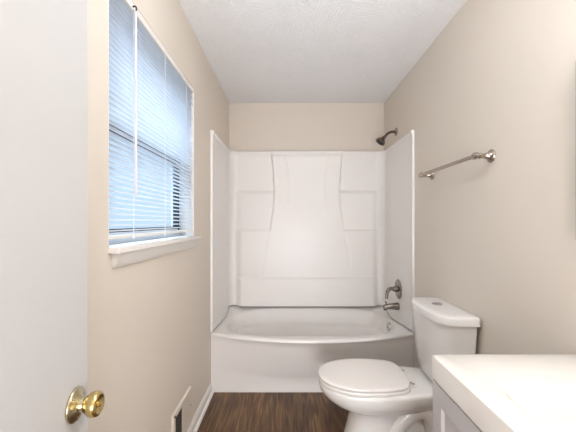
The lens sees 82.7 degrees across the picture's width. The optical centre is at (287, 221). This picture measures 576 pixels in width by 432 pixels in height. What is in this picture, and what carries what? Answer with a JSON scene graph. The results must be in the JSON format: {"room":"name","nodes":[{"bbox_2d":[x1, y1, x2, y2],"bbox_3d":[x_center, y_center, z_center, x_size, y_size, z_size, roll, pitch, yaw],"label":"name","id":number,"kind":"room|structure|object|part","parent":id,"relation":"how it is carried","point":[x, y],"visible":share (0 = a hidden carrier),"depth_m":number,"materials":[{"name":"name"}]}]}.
{"room":"bathroom","nodes":[
{"label":"bathroom","id":0,"kind":"room"},
{"bbox_2d":[87,0,228,431],"bbox_3d":[-0.650,0.053,0.858,0.140,2.446,4.995,0,0,0],"label":"wall","id":1,"kind":"structure","parent":0,"point":[149,334],"depth_m":1.38,"materials":[{"name":"beige paint"}]},
{"bbox_2d":[0,0,104,431],"bbox_3d":[-0.397,0.255,0.381,0.087,2.018,0.660,0,0,-5],"label":"door","id":2,"kind":"structure","parent":1,"relation":"in","point":[43,43],"depth_m":0.57,"materials":[{"name":"paint"}]},
{"bbox_3d":[-0.396,0.367,0.659,0.034,0.049,0.049,0,0,-5],"label":"knob","id":3,"kind":"part","parent":2,"relation":"part of","materials":[{"name":"gold metal"}]},
{"bbox_2d":[108,0,200,267],"bbox_3d":[-0.629,-0.336,1.550,0.172,0.976,0.993,0,0,0],"label":"window","id":4,"kind":"structure","parent":1,"relation":"in","point":[124,251],"depth_m":1.54,"materials":[{"name":"plastic"}]},
{"bbox_3d":[-0.698,-0.574,1.538,0.024,0.460,0.929,0,0,0],"label":"sash","id":5,"kind":"part","parent":4,"relation":"part of","materials":[{"name":"plastic"}]},
{"bbox_3d":[-0.672,-0.152,1.538,0.024,0.460,0.929,0,0,0],"label":"sash","id":6,"kind":"part","parent":4,"relation":"part of","materials":[{"name":"plastic"}]},
{"bbox_3d":[-0.685,-0.363,1.538,0.060,0.922,0.965,0,0,0],"label":"frame","id":7,"kind":"part","parent":4,"relation":"part of","materials":[{"name":"plastic"}]},
{"bbox_2d":[109,0,193,239],"bbox_3d":[-0.589,-0.379,1.538,0.047,0.886,0.945,0,0,0],"label":"window blind","id":8,"kind":"object","parent":4,"relation":"attached to","point":[145,81],"visible":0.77,"depth_m":1.36,"materials":[{"name":"white paint"}]},
{"bbox_3d":[-0.582,-0.371,1.235,0.002,0.846,0.002,0,0,0],"label":"ladder cord","id":9,"kind":"part","parent":8,"relation":"part of","materials":[{"name":"white fabric"}]},
{"bbox_3d":[-0.596,0.052,1.538,0.024,0.012,0.945,0,0,0],"label":"rail","id":10,"kind":"part","parent":8,"relation":"part of","materials":[{"name":"white paint"}]},
{"bbox_3d":[-0.582,-0.371,1.875,0.002,0.846,0.002,0,0,0],"label":"ladder cord","id":11,"kind":"part","parent":8,"relation":"part of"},
{"bbox_3d":[-0.601,0.094,1.550,0.115,0.020,0.993,0,0,0],"label":"sill","id":12,"kind":"part","parent":4,"relation":"part of","materials":[{"name":"white paint"}]},
{"bbox_2d":[171,386,190,431],"bbox_3d":[-0.570,1.071,1.776,0.018,0.211,0.308,0,0,0],"label":"air vent","id":13,"kind":"object","parent":1,"relation":"in","point":[181,417],"visible":1,"depth_m":1.78,"materials":[{"name":"white metal"}]},
{"bbox_2d":[187,383,213,431],"bbox_3d":[-0.567,1.238,1.185,0.027,0.076,2.509,0,0,0],"label":"baseboard","id":14,"kind":"structure","parent":1,"relation":"attached to","point":[194,426],"depth_m":2.14,"materials":[{"name":"white paint"}]},
{"bbox_2d":[197,392,348,431],"bbox_3d":[0.182,1.326,0.858,1.804,0.100,4.995,0,0,0],"label":"floor","id":15,"kind":"structure","parent":0,"point":[226,411],"depth_m":2.19,"materials":[{"name":"brown wood"}]},
{"bbox_2d":[211,305,413,391],"bbox_3d":[0.182,1.043,2.749,1.520,0.467,0.881,0,0,0],"label":"bathtub","id":16,"kind":"object","parent":15,"relation":"on","point":[254,349],"visible":0.92,"depth_m":2.45,"materials":[{"name":"white ceramic"}]},
{"bbox_3d":[0.845,0.881,2.745,0.022,0.076,0.076,0,0,0],"label":"overflow plate","id":17,"kind":"part","parent":16,"relation":"part of","materials":[{"name":"silver metal"}]},
{"bbox_2d":[318,297,480,431],"bbox_3d":[0.554,0.866,1.812,0.772,0.820,0.470,0,0,0],"label":"toilet","id":18,"kind":"object","parent":15,"relation":"on","point":[378,395],"visible":0.88,"depth_m":1.70,"materials":[{"name":"white ceramic"}]},
{"bbox_3d":[0.408,0.840,1.812,0.480,0.020,0.382,0,0,0],"label":"lid","id":19,"kind":"part","parent":18,"relation":"part of","materials":[{"name":"plastic"}]},
{"bbox_3d":[0.411,0.862,1.812,0.482,0.019,0.380,0,0,0],"label":"seat","id":20,"kind":"part","parent":18,"relation":"part of","materials":[{"name":"plastic"}]},
{"bbox_3d":[0.548,1.074,1.812,0.752,0.404,0.374,0,0,0],"label":"bowl","id":21,"kind":"part","parent":18,"relation":"part of","materials":[{"name":"white ceramic"}]},
{"bbox_3d":[0.835,0.691,1.812,0.195,0.363,0.446,0,0,0],"label":"tank","id":22,"kind":"part","parent":18,"relation":"part of","materials":[{"name":"white ceramic"}]},
{"bbox_3d":[0.835,0.485,1.812,0.210,0.046,0.470,0,0,0],"label":"tank lid","id":23,"kind":"part","parent":18,"relation":"part of","materials":[{"name":"white ceramic"}]},
{"bbox_2d":[433,379,481,431],"bbox_3d":[0.704,0.888,0.680,0.476,0.776,0.748,0,0,0],"label":"vanity cabinet","id":24,"kind":"object","parent":15,"relation":"on","point":[448,416],"visible":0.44,"depth_m":0.96,"materials":[{"name":"grey paint"}]},
{"bbox_2d":[432,355,575,431],"bbox_3d":[0.703,0.484,0.671,0.480,0.112,0.777,0,0,0],"label":"countertop","id":25,"kind":"structure","parent":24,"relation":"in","point":[498,393],"depth_m":0.86,"materials":[{"name":"stone"}]},
{"bbox_2d":[229,103,383,150],"bbox_3d":[0.182,0.053,3.285,1.524,2.446,0.140,0,0,0],"label":"wall","id":26,"kind":"structure","parent":0,"point":[252,126],"depth_m":3.21,"materials":[{"name":"beige paint"}]},
{"bbox_2d":[210,130,414,331],"bbox_3d":[0.182,0.087,2.811,1.522,1.546,0.749,0,0,0],"label":"shower surround","id":27,"kind":"object","parent":26,"relation":"attached to","point":[288,228],"visible":1,"depth_m":3.13,"materials":[{"name":"white plastic"}]},
{"bbox_3d":[-0.566,0.087,2.765,0.027,1.546,0.656,0,0,0],"label":"panel","id":28,"kind":"part","parent":27,"relation":"part of","materials":[{"name":"white plastic"}]},
{"bbox_3d":[0.182,0.067,3.139,1.522,1.506,0.093,0,0,0],"label":"panel","id":29,"kind":"part","parent":27,"relation":"part of","materials":[{"name":"white plastic"}]},
{"bbox_2d":[382,301,399,310],"bbox_3d":[0.860,0.704,2.745,0.135,0.073,0.065,0,0,0],"label":"tub spout","id":30,"kind":"object","parent":27,"relation":"attached to","point":[390,306],"visible":1,"depth_m":2.72,"materials":[{"name":"silver metal"}]},
{"bbox_2d":[385,279,401,298],"bbox_3d":[0.870,0.562,2.745,0.116,0.164,0.164,0,0,0],"label":"shower valve","id":31,"kind":"object","parent":27,"relation":"attached to","point":[397,288],"visible":1,"depth_m":2.72,"materials":[{"name":"silver metal"}]},
{"bbox_3d":[0.856,0.594,2.738,0.091,0.102,0.035,0,0,-11],"label":"lever","id":32,"kind":"part","parent":31,"relation":"part of","materials":[{"name":"silver metal"}]},
{"bbox_3d":[0.929,0.087,2.765,0.027,1.546,0.656,0,0,0],"label":"panel","id":33,"kind":"part","parent":27,"relation":"part of","materials":[{"name":"white plastic"}]},
{"bbox_2d":[178,0,466,102],"bbox_3d":[0.182,-1.220,0.858,1.804,0.100,4.995,0,0,0],"label":"ceiling","id":34,"kind":"structure","parent":0,"point":[257,51],"depth_m":2.13,"materials":[{"name":"white paint"}]},
{"bbox_2d":[384,0,575,367],"bbox_3d":[1.014,0.053,0.858,0.140,2.446,4.995,0,0,0],"label":"wall","id":35,"kind":"structure","parent":0,"point":[495,241],"depth_m":1.45,"materials":[{"name":"beige paint"}]},
{"bbox_2d":[376,128,397,145],"bbox_3d":[0.855,-0.743,2.850,0.178,0.157,0.088,0,0,0],"label":"shower","id":36,"kind":"object","parent":35,"relation":"attached to","point":[381,140],"visible":1,"depth_m":2.84,"materials":[{"name":"silver metal"}]},
{"bbox_3d":[0.881,-0.762,2.850,0.111,0.072,0.023,0,0,0],"label":"shower arm","id":37,"kind":"part","parent":36,"relation":"part of","materials":[{"name":"silver metal"}]},
{"bbox_2d":[418,149,495,179],"bbox_3d":[0.897,-0.306,1.825,0.092,0.062,0.682,0,0,0],"label":"towel bar","id":38,"kind":"object","parent":35,"relation":"attached to","point":[490,156],"visible":1,"depth_m":1.59,"materials":[{"name":"silver metal"}]},
{"bbox_3d":[0.910,-0.306,2.135,0.068,0.062,0.062,0,0,0],"label":"post","id":39,"kind":"part","parent":38,"relation":"part of","materials":[{"name":"silver metal"}]},
{"bbox_3d":[0.910,-0.306,1.515,0.068,0.062,0.062,0,0,0],"label":"post","id":40,"kind":"part","parent":38,"relation":"part of","materials":[{"name":"silver metal"}]},
{"bbox_2d":[575,61,575,239],"bbox_3d":[0.930,-0.229,0.687,0.028,0.570,0.714,0,0,0],"label":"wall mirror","id":41,"kind":"object","parent":35,"relation":"attached to","point":[575,61],"visible":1,"depth_m":1.04,"materials":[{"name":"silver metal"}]}
]}

